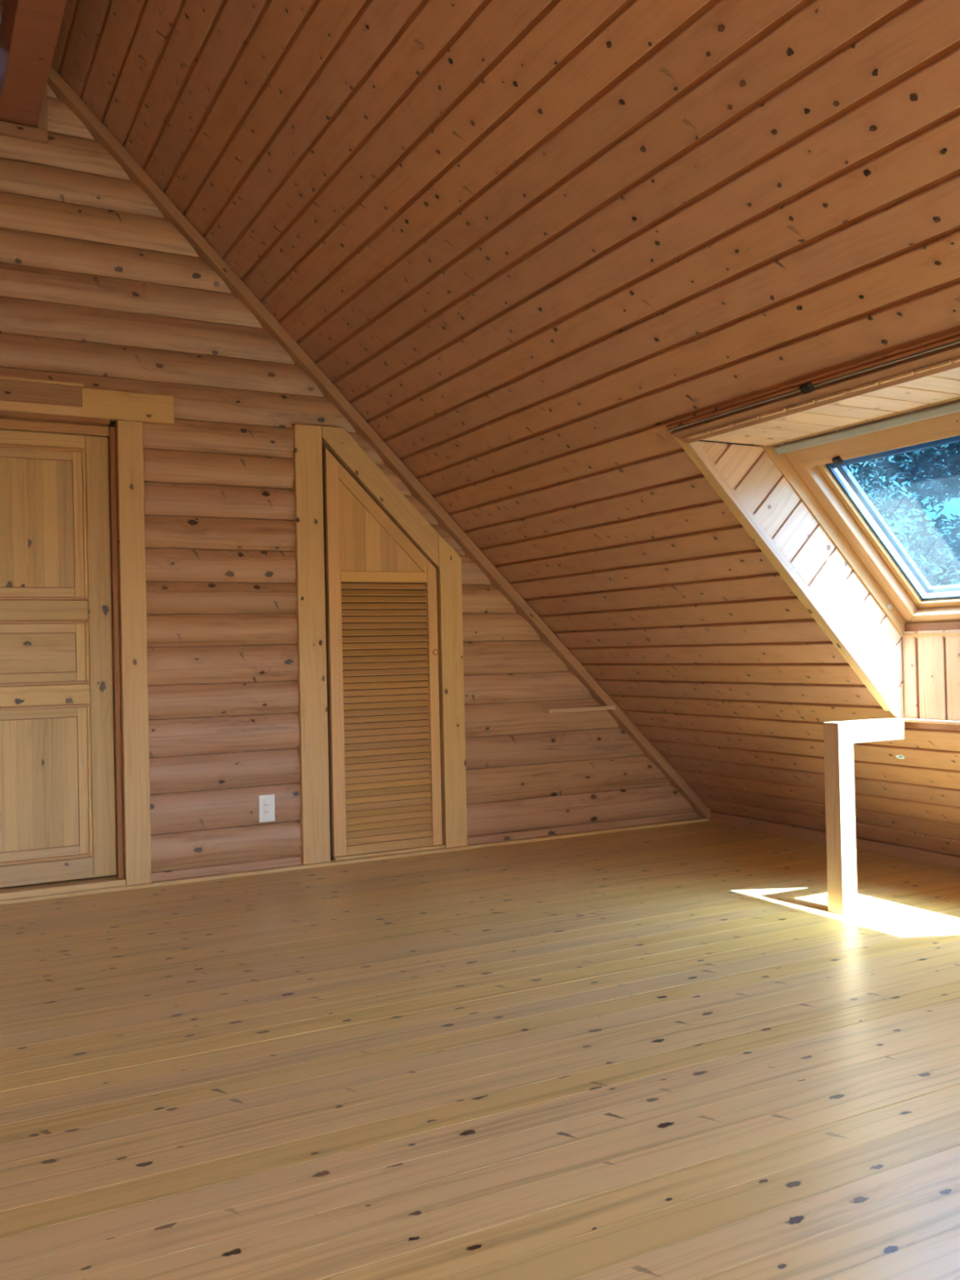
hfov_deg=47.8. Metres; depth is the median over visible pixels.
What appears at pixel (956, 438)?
hood
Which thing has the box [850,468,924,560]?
conifer
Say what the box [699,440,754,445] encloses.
roof
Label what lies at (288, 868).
baseboard
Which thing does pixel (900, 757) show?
sticker
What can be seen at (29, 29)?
ridge beam
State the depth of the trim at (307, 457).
5.17 m
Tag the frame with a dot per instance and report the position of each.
(815, 467)
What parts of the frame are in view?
frame, frame, frame, sash, frame, sash rail, frame, frame, sash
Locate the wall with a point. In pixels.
(99, 290)
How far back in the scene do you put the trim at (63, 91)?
5.23 m
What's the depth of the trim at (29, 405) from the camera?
4.75 m
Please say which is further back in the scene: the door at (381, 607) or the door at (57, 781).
the door at (381, 607)
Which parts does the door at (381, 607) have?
rail, rail, rail, knob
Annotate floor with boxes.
[0,821,959,1279]
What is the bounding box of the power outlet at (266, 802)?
[258,794,275,822]
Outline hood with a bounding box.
[830,435,959,468]
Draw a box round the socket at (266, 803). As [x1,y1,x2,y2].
[263,800,270,816]
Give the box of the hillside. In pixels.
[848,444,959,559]
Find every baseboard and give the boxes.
[0,817,709,905]
[709,811,959,869]
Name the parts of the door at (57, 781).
rail, rail, rail, rail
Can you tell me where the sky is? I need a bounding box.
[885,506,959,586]
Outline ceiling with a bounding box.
[0,0,959,856]
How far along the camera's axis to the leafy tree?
15.55 m
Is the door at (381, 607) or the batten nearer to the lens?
the door at (381, 607)
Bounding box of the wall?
[0,83,700,888]
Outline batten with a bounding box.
[542,705,615,713]
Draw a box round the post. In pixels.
[822,717,904,915]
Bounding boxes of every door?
[0,429,116,888]
[321,442,442,857]
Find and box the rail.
[666,333,959,431]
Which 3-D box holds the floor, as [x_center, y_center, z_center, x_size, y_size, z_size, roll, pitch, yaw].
[-0.098,1.126,1.286,7.840,0.220,8.008,-1,-1,-28]
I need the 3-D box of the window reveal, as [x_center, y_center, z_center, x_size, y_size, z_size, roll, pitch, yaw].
[1.470,-0.202,3.423,1.068,1.070,1.266,-1,-1,-28]
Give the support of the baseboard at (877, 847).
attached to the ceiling
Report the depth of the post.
4.01 m
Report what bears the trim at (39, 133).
attached to the wall
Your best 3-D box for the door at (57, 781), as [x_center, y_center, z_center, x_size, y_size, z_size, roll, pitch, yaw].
[-2.008,0.075,4.600,0.854,1.932,0.040,-1,-1,-28]
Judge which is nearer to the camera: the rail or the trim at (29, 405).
the rail
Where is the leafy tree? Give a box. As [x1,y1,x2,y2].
[845,441,959,586]
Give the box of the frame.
[754,395,959,639]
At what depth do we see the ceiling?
3.71 m
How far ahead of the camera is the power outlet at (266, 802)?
5.03 m
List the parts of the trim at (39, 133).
beam moulding, beam moulding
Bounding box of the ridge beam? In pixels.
[0,0,66,127]
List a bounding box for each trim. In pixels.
[0,84,48,143]
[0,375,174,900]
[46,65,711,818]
[291,423,467,864]
[671,342,959,724]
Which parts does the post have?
post, rail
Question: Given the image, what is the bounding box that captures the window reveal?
[680,356,959,730]
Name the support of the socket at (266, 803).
attached to the power outlet at (266, 802)
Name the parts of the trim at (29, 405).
head moulding, head moulding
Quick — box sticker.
[896,754,905,759]

